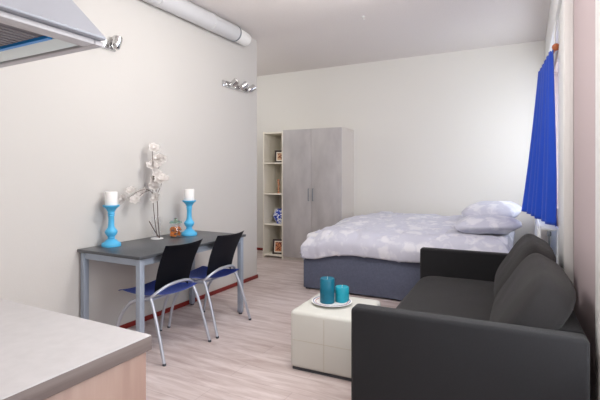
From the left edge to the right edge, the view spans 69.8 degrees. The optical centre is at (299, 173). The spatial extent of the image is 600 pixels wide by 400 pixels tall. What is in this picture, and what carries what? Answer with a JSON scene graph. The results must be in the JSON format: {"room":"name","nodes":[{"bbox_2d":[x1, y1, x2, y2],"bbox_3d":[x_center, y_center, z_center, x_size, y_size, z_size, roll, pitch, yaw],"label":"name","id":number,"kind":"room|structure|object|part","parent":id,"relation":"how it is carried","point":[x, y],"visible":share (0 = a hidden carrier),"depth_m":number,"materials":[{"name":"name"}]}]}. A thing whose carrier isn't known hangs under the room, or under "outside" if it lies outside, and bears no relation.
{"room":"studio apartment","nodes":[
{"label":"studio apartment","id":0,"kind":"room"},
{"bbox_2d":[0,0,256,325],"bbox_3d":[-1.507,-0.190,3.817,0.160,3.020,3.815,0,0,28],"label":"wall","id":1,"kind":"structure","parent":0,"point":[76,128],"depth_m":3.63,"materials":[{"name":"grey paint"}]},
{"bbox_2d":[100,35,122,51],"bbox_3d":[-1.593,-1.063,3.333,0.139,0.137,0.519,0,0,28],"label":"wall spotlight","id":2,"kind":"object","parent":1,"relation":"attached to","point":[116,42],"visible":0.38,"depth_m":3.50,"materials":[{"name":"silver metal"}]},
{"bbox_2d":[119,274,257,328],"bbox_3d":[-1.499,1.299,3.820,0.172,0.042,3.827,0,0,28],"label":"baseboard","id":3,"kind":"structure","parent":1,"relation":"attached to","point":[148,317],"depth_m":4.29,"materials":[{"name":"red"}]},
{"bbox_2d":[143,0,250,45],"bbox_3d":[-1.403,-1.600,3.640,0.188,0.188,3.279,0,0,28],"label":"ventilation duct","id":4,"kind":"object","parent":1,"relation":"attached to","point":[187,10],"visible":1,"depth_m":4.33,"materials":[{"name":"grey metal"}]},
{"bbox_2d":[222,78,255,92],"bbox_3d":[-0.692,-1.044,5.048,0.138,0.114,0.552,0,0,28],"label":"wall spotlight","id":5,"kind":"object","parent":1,"relation":"attached to","point":[234,84],"visible":1,"depth_m":5.05,"materials":[{"name":"silver metal"}]},
{"bbox_2d":[127,250,401,399],"bbox_3d":[-1.278,1.370,2.920,6.220,0.100,8.780,0,0,28],"label":"floor","id":6,"kind":"structure","parent":0,"point":[249,359],"depth_m":3.23,"materials":[{"name":"brown wood"}]},
{"bbox_2d":[44,352,145,399],"bbox_3d":[-1.379,0.880,-0.079,0.745,0.880,2.977,0,0,28],"label":"base cabinet","id":7,"kind":"object","parent":6,"relation":"on","point":[126,380],"visible":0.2,"depth_m":0.99,"materials":[{"name":"brown wood"}]},
{"bbox_2d":[0,299,151,399],"bbox_3d":[-1.386,0.419,-0.075,0.732,0.038,2.978,0,0,28],"label":"countertop","id":8,"kind":"structure","parent":7,"relation":"on","point":[44,353],"depth_m":0.99,"materials":[{"name":"laminate"}]},
{"bbox_2d":[77,230,245,332],"bbox_3d":[-1.104,0.946,3.675,0.670,0.748,1.270,0,0,28],"label":"dining table","id":9,"kind":"object","parent":6,"relation":"on","point":[139,253],"visible":0.66,"depth_m":3.27,"materials":[{"name":"grey laminate"}]},
{"bbox_3d":[-1.644,0.950,3.285,0.042,0.710,0.042,0,0,28],"label":"leg","id":10,"kind":"part","parent":9,"relation":"part of","materials":[{"name":"grey metal"}]},
{"bbox_2d":[101,204,120,247],"bbox_3d":[-1.499,0.408,3.414,0.148,0.327,0.148,0,0,28],"label":"candlestick","id":11,"kind":"object","parent":9,"relation":"on","point":[111,231],"visible":0.98,"depth_m":3.38,"materials":[{"name":"blue ceramic"}]},
{"bbox_2d":[102,204,119,211],"bbox_3d":[-1.499,0.271,3.414,0.128,0.051,0.128,0,0,28],"label":"cup","id":12,"kind":"object","parent":11,"relation":"on","point":[110,208],"depth_m":3.38,"materials":[{"name":"blue paint"}]},
{"bbox_2d":[105,191,117,204],"bbox_3d":[-1.499,0.192,3.414,0.092,0.118,0.092,0,0,28],"label":"pillar candle","id":13,"kind":"object","parent":11,"relation":"on","point":[111,198],"visible":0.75,"depth_m":3.38,"materials":[{"name":"white wax"}]},
{"bbox_3d":[-1.499,0.405,3.414,0.096,0.218,0.096,0,0,28],"label":"stem","id":14,"kind":"part","parent":11,"relation":"part of","materials":[{"name":"blue ceramic"}]},
{"bbox_3d":[-1.119,0.950,3.009,0.042,0.710,0.042,0,0,28],"label":"leg","id":15,"kind":"part","parent":9,"relation":"part of","materials":[{"name":"grey metal"}]},
{"bbox_2d":[169,218,181,223],"bbox_3d":[-1.127,0.486,3.897,0.116,0.172,0.116,0,0,28],"label":"glass jar","id":16,"kind":"object","parent":9,"relation":"on","point":[175,221],"visible":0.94,"depth_m":3.86,"materials":[{"name":"glass"}]},
{"bbox_2d":[170,226,181,236],"bbox_3d":[-1.127,0.520,3.899,0.103,0.096,0.108,0,0,28],"label":"potpourri","id":17,"kind":"object","parent":16,"relation":"in","point":[174,231],"visible":1,"depth_m":3.87,"materials":[{"name":"brown"}]},
{"bbox_2d":[181,200,196,235],"bbox_3d":[-1.037,0.408,4.024,0.148,0.327,0.148,0,0,28],"label":"candlestick","id":18,"kind":"object","parent":9,"relation":"on","point":[189,222],"visible":0.96,"depth_m":4.00,"materials":[{"name":"blue ceramic"}]},
{"bbox_2d":[184,189,193,200],"bbox_3d":[-1.037,0.192,4.024,0.092,0.118,0.092,0,0,28],"label":"pillar candle","id":19,"kind":"object","parent":18,"relation":"on","point":[188,193],"visible":0.92,"depth_m":3.98,"materials":[{"name":"white wax"}]},
{"bbox_3d":[-1.037,0.405,4.024,0.096,0.218,0.096,0,0,28],"label":"stem","id":20,"kind":"part","parent":18,"relation":"part of","materials":[{"name":"blue ceramic"}]},
{"bbox_2d":[182,200,195,205],"bbox_3d":[-1.037,0.271,4.024,0.128,0.051,0.128,0,0,28],"label":"cup","id":21,"kind":"object","parent":18,"relation":"on","point":[188,203],"depth_m":3.99,"materials":[{"name":"blue ceramic"}]},
{"bbox_3d":[-1.089,0.950,4.342,0.042,0.710,0.042,0,0,28],"label":"leg","id":22,"kind":"part","parent":9,"relation":"part of","materials":[{"name":"grey metal"}]},
{"bbox_3d":[-0.563,0.950,4.066,0.042,0.710,0.042,0,0,28],"label":"leg","id":23,"kind":"part","parent":9,"relation":"part of","materials":[{"name":"grey metal"}]},
{"bbox_3d":[-1.256,0.472,3.778,0.106,0.200,0.106,0,0,28],"label":"glass vase","id":24,"kind":"object","parent":9,"relation":"on","visible":0},
{"bbox_2d":[118,142,168,237],"bbox_3d":[-1.341,0.142,3.684,0.421,0.843,0.176,0,0,-39],"label":"branch","id":25,"kind":"object","parent":24,"relation":"in","point":[158,177],"visible":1,"depth_m":3.76,"materials":[{"name":"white plant"}]},
{"bbox_3d":[-1.264,0.170,3.774,0.056,0.783,0.044,0,0,28],"label":"stem","id":26,"kind":"part","parent":25,"relation":"part of","materials":[{"name":"brown plant"}]},
{"bbox_2d":[116,239,210,366],"bbox_3d":[-1.058,0.912,3.296,0.560,0.816,0.505,0,0,28],"label":"dining chair","id":27,"kind":"object","parent":6,"relation":"on","point":[176,261],"visible":0.93,"depth_m":3.19,"materials":[{"name":"black plastic"}]},
{"bbox_3d":[-1.226,1.096,3.133,0.378,0.428,0.026,0,0,25],"label":"leg","id":28,"kind":"part","parent":27,"relation":"part of","materials":[{"name":"silver metal"}]},
{"bbox_3d":[-1.096,0.876,3.316,0.475,0.046,0.413,0,0,28],"label":"seat","id":29,"kind":"part","parent":27,"relation":"part of","materials":[{"name":"blue fabric"}]},
{"bbox_3d":[-0.997,1.097,3.006,0.176,0.430,0.025,0,0,37],"label":"leg","id":30,"kind":"part","parent":27,"relation":"part of","materials":[{"name":"silver metal"}]},
{"bbox_3d":[-1.019,1.096,3.526,0.378,0.428,0.026,0,0,31],"label":"leg","id":31,"kind":"part","parent":27,"relation":"part of","materials":[{"name":"silver metal"}]},
{"bbox_3d":[-0.897,0.687,3.211,0.165,0.366,0.394,0,0,28],"label":"backrest","id":32,"kind":"part","parent":27,"relation":"part of","materials":[{"name":"black plastic"}]},
{"bbox_3d":[-0.785,1.097,3.410,0.176,0.430,0.025,0,0,19],"label":"leg","id":33,"kind":"part","parent":27,"relation":"part of","materials":[{"name":"silver metal"}]},
{"bbox_2d":[167,231,250,338],"bbox_3d":[-0.798,0.912,3.792,0.560,0.816,0.505,0,0,26],"label":"dining chair","id":34,"kind":"object","parent":6,"relation":"on","point":[224,247],"visible":0.94,"depth_m":3.69,"materials":[{"name":"black plastic"}]},
{"bbox_3d":[-0.961,1.096,3.625,0.378,0.428,0.026,0,0,23],"label":"leg","id":35,"kind":"part","parent":34,"relation":"part of","materials":[{"name":"silver metal"}]},
{"bbox_3d":[-0.765,1.096,4.022,0.378,0.428,0.026,0,0,29],"label":"leg","id":36,"kind":"part","parent":34,"relation":"part of","materials":[{"name":"silver metal"}]},
{"bbox_3d":[-0.729,1.097,3.503,0.176,0.430,0.025,0,0,35],"label":"leg","id":37,"kind":"part","parent":34,"relation":"part of","materials":[{"name":"silver metal"}]},
{"bbox_3d":[-0.836,0.876,3.810,0.475,0.046,0.413,0,0,26],"label":"seat","id":38,"kind":"part","parent":34,"relation":"part of","materials":[{"name":"blue fabric"}]},
{"bbox_3d":[-0.634,0.687,3.711,0.165,0.366,0.394,0,0,26],"label":"backrest","id":39,"kind":"part","parent":34,"relation":"part of","materials":[{"name":"black plastic"}]},
{"bbox_3d":[-0.527,1.097,3.913,0.176,0.430,0.025,0,0,17],"label":"leg","id":40,"kind":"part","parent":34,"relation":"part of","materials":[{"name":"silver metal"}]},
{"bbox_2d":[263,131,282,258],"bbox_3d":[-0.311,0.328,6.970,0.363,1.985,0.504,0,0,28],"label":"shelf unit","id":41,"kind":"object","parent":6,"relation":"on","point":[272,141],"visible":0.62,"depth_m":6.97,"materials":[{"name":"white wood"}]},
{"bbox_3d":[-0.312,-0.645,6.968,0.327,0.020,0.492,0,0,28],"label":"shelf","id":42,"kind":"part","parent":41,"relation":"part of","materials":[{"name":"white wood"}]},
{"bbox_3d":[-0.312,0.315,6.968,0.327,0.020,0.492,0,0,28],"label":"shelf","id":43,"kind":"part","parent":41,"relation":"part of","materials":[{"name":"white wood"}]},
{"bbox_3d":[-0.312,0.795,6.968,0.327,0.020,0.492,0,0,28],"label":"shelf","id":44,"kind":"part","parent":41,"relation":"part of","materials":[{"name":"white wood"}]},
{"bbox_3d":[-0.312,1.275,6.968,0.327,0.020,0.492,0,0,28],"label":"shelf","id":45,"kind":"part","parent":41,"relation":"part of","materials":[{"name":"white wood"}]},
{"bbox_2d":[272,239,281,253],"bbox_3d":[-0.336,1.149,6.823,0.190,0.234,0.088,0,0,13],"label":"picture frame","id":46,"kind":"object","parent":41,"relation":"on","point":[277,243],"visible":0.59,"depth_m":6.80,"materials":[{"name":"black wood"}]},
{"bbox_2d":[275,242,281,250],"bbox_3d":[-0.341,1.149,6.802,0.104,0.144,0.025,0,0,13],"label":"picture","id":47,"kind":"object","parent":46,"relation":"attached to","point":[278,245],"depth_m":6.80},
{"bbox_2d":[273,208,281,223],"bbox_3d":[-0.317,0.669,6.855,0.216,0.233,0.216,0,0,28],"label":"ceramic pot","id":48,"kind":"object","parent":41,"relation":"on","point":[277,215],"visible":0.64,"depth_m":6.78,"materials":[{"name":"blue ceramic"}]},
{"bbox_2d":[274,150,281,162],"bbox_3d":[-0.317,-0.278,6.867,0.170,0.199,0.088,0,0,8],"label":"picture frame","id":49,"kind":"object","parent":41,"relation":"on","point":[278,153],"visible":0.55,"depth_m":6.85,"materials":[{"name":"black wood"}]},
{"bbox_2d":[277,153,281,159],"bbox_3d":[-0.320,-0.278,6.844,0.084,0.109,0.019,0,0,8],"label":"picture","id":50,"kind":"object","parent":49,"relation":"attached to","point":[279,155],"depth_m":6.84},
{"bbox_3d":[-0.196,0.320,7.190,0.327,1.960,0.008,0,0,28],"label":"panel","id":51,"kind":"part","parent":41,"relation":"part of","materials":[{"name":"white wood"}]},
{"bbox_3d":[-0.159,0.328,6.890,0.018,1.985,0.504,0,0,28],"label":"panel","id":52,"kind":"part","parent":41,"relation":"part of","materials":[{"name":"white wood"}]},
{"bbox_2d":[283,127,353,260],"bbox_3d":[0.275,0.320,6.643,0.975,2.000,0.538,0,0,28],"label":"wardrobe","id":53,"kind":"object","parent":6,"relation":"on","point":[318,163],"visible":0.85,"depth_m":6.45,"materials":[{"name":"white wood"}]},
{"bbox_3d":[-0.047,0.298,6.556,0.484,1.953,0.018,0,0,28],"label":"door","id":54,"kind":"part","parent":53,"relation":"part of","materials":[{"name":"grey wood"}]},
{"bbox_3d":[0.386,0.298,6.329,0.484,1.953,0.018,0,0,28],"label":"door","id":55,"kind":"part","parent":53,"relation":"part of","materials":[{"name":"grey wood"}]},
{"bbox_2d":[291,293,380,380],"bbox_3d":[0.264,1.120,3.027,0.504,0.400,0.504,0,0,26],"label":"ottoman","id":56,"kind":"object","parent":6,"relation":"on","point":[320,335],"visible":0.56,"depth_m":2.83,"materials":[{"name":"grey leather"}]},
{"bbox_2d":[312,296,351,306],"bbox_3d":[0.226,0.909,3.056,0.288,0.022,0.288,0,0,28],"label":"plate","id":57,"kind":"object","parent":56,"relation":"on","point":[316,300],"visible":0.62,"depth_m":3.01,"materials":[{"name":"white ceramic"}]},
{"bbox_2d":[320,276,334,303],"bbox_3d":[0.194,0.821,3.061,0.104,0.185,0.104,0,0,28],"label":"pillar candle","id":58,"kind":"object","parent":57,"relation":"on","point":[327,284],"visible":1,"depth_m":3.02,"materials":[{"name":"teal wax"}]},
{"bbox_2d":[335,285,348,302],"bbox_3d":[0.301,0.854,3.084,0.100,0.119,0.100,0,0,28],"label":"pillar candle","id":59,"kind":"object","parent":57,"relation":"on","point":[341,291],"visible":0.99,"depth_m":3.04,"materials":[{"name":"teal wax"}]},
{"bbox_2d":[304,231,513,299],"bbox_3d":[1.381,1.000,5.217,2.130,0.640,1.720,0,0,28],"label":"double bed","id":60,"kind":"object","parent":6,"relation":"on","point":[367,276],"visible":0.23,"depth_m":4.60,"materials":[{"name":"fabric"}]},
{"bbox_3d":[1.381,0.779,5.217,2.100,0.199,1.690,0,0,28],"label":"mattress","id":61,"kind":"part","parent":60,"relation":"part of","materials":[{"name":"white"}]},
{"bbox_2d":[299,211,514,262],"bbox_3d":[1.391,0.754,5.205,2.195,0.451,1.896,0,0,28],"label":"duvet","id":62,"kind":"object","parent":60,"relation":"on","point":[385,235],"visible":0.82,"depth_m":4.62,"materials":[{"name":"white fabric"}]},
{"bbox_2d":[454,215,521,234],"bbox_3d":[1.945,0.527,4.467,0.643,0.196,0.584,0,0,24],"label":"pillow","id":63,"kind":"object","parent":62,"relation":"on","point":[471,224],"visible":0.99,"depth_m":4.26,"materials":[{"name":"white fabric"}]},
{"bbox_2d":[461,201,521,217],"bbox_3d":[2.239,0.435,5.035,0.631,0.246,0.661,0,0,32],"label":"pillow","id":64,"kind":"object","parent":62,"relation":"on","point":[507,208],"visible":0.75,"depth_m":4.82,"materials":[{"name":"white fabric"}]},
{"bbox_2d":[351,234,589,399],"bbox_3d":[1.191,0.893,2.964,1.055,0.853,2.090,0,0,26],"label":"sofa","id":65,"kind":"object","parent":6,"relation":"on","point":[475,325],"visible":1,"depth_m":2.08,"materials":[{"name":"grey fabric"}]},
{"bbox_2d":[396,276,494,320],"bbox_3d":[1.105,1.002,3.006,0.804,0.177,1.873,0,0,26],"label":"seat cushion","id":66,"kind":"object","parent":65,"relation":"on","point":[472,297],"depth_m":3.21,"materials":[{"name":"grey fabric"}]},
{"bbox_3d":[1.622,0.984,3.858,1.055,0.572,0.105,0,0,26],"label":"arm","id":67,"kind":"part","parent":65,"relation":"part of","materials":[{"name":"grey fabric"}]},
{"bbox_3d":[0.761,0.984,2.070,1.055,0.572,0.105,0,0,26],"label":"arm","id":68,"kind":"part","parent":65,"relation":"part of","materials":[{"name":"grey fabric"}]},
{"bbox_2d":[494,234,555,297],"bbox_3d":[1.657,0.715,3.200,0.257,0.507,0.923,34,14,22],"label":"cushion","id":69,"kind":"object","parent":65,"relation":"on","point":[528,244],"depth_m":2.98,"materials":[{"name":"grey fabric"}]},
{"bbox_2d":[490,253,575,329],"bbox_3d":[1.258,0.716,2.371,0.256,0.508,0.905,34,14,22],"label":"cushion","id":70,"kind":"object","parent":65,"relation":"on","point":[539,294],"depth_m":2.02,"materials":[{"name":"grey fabric"}]},
{"bbox_3d":[1.608,0.986,2.763,0.130,0.569,1.878,0,0,26],"label":"frame","id":71,"kind":"part","parent":65,"relation":"part of","materials":[{"name":"grey fabric"}]},
{"bbox_2d":[535,219,557,263],"bbox_3d":[2.503,0.894,4.394,0.161,0.852,1.652,0,0,28],"label":"radiator","id":72,"kind":"object","parent":6,"relation":"on","point":[552,233],"visible":0.3,"depth_m":3.87,"materials":[{"name":"white metal"}]},
{"bbox_2d":[539,219,556,229],"bbox_3d":[2.514,0.475,4.406,0.114,0.014,1.600,0,0,28],"label":"grille","id":73,"kind":"object","parent":72,"relation":"attached to","point":[542,226],"depth_m":3.83,"materials":[{"name":"white"}]},
{"bbox_2d":[188,0,550,75],"bbox_3d":[-1.278,-1.750,2.920,6.220,0.100,8.780,0,0,28],"label":"ceiling","id":74,"kind":"structure","parent":0,"point":[290,35],"depth_m":4.99,"materials":[{"name":"paint"}]},
{"bbox_2d":[257,40,547,247],"bbox_3d":[0.746,-0.190,6.771,6.220,3.020,0.120,0,0,28],"label":"wall","id":75,"kind":"structure","parent":0,"point":[443,134],"depth_m":6.15,"materials":[{"name":"white paint"}]},
{"bbox_2d":[521,49,556,226],"bbox_3d":[2.295,-0.310,4.058,0.168,1.501,0.969,0,0,14],"label":"curtain","id":76,"kind":"object","parent":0,"point":[540,191],"visible":1,"depth_m":3.96,"materials":[{"name":"blue fabric"}]},
{"bbox_2d":[554,0,594,399],"bbox_3d":[1.333,-0.190,1.548,0.320,3.020,8.580,0,0,28],"label":"wall","id":77,"kind":"structure","parent":0,"point":[584,10],"depth_m":2.49,"materials":[{"name":"grey paint"}]},
{"bbox_2d":[545,0,561,63],"bbox_3d":[2.525,-1.499,4.252,0.084,0.398,2.678,0,0,28],"label":"trim","id":78,"kind":"structure","parent":77,"relation":"attached to","point":[555,5],"depth_m":4.09,"materials":[{"name":"white paint"}]},
{"bbox_2d":[552,20,558,52],"bbox_3d":[2.303,-1.158,3.997,0.060,0.272,1.022,0,0,23],"label":"curtain rod","id":79,"kind":"object","parent":77,"relation":"attached to","point":[555,46],"visible":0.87,"depth_m":3.57,"materials":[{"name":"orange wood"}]},
{"bbox_2d":[558,0,573,309],"bbox_3d":[2.044,0.013,3.312,0.061,2.615,0.565,0,0,28],"label":"window","id":80,"kind":"structure","parent":77,"relation":"attached to","point":[566,15],"depth_m":3.07,"materials":[{"name":"white paint"}]},
{"bbox_2d":[595,0,599,399],"bbox_3d":[1.286,-0.189,1.832,0.027,3.018,0.160,0,0,28],"label":"trim","id":81,"kind":"structure","parent":77,"relation":"attached to","point":[597,2],"depth_m":1.85,"materials":[{"name":"white paint"}]},
{"bbox_3d":[-2.483,-0.190,0.381,1.630,3.020,3.165,0,0,28],"label":"wall","id":82,"kind":"structure","parent":0,"visible":0},
{"bbox_2d":[0,0,106,67],"bbox_3d":[-0.895,-1.009,0.966,0.632,1.378,0.584,0,0,28],"label":"extractor hood","id":83,"kind":"object","parent":82,"relation":"attached to","point":[30,30],"visible":1,"depth_m":1.03,"materials":[{"name":"grey metal"}]},
{"bbox_3d":[-0.804,-0.328,1.176,0.542,0.009,0.062,0,0,28],"label":"lamp panel","id":84,"kind":"part","parent":83,"relation":"part of","materials":[{"name":"white plastic"}]}
]}

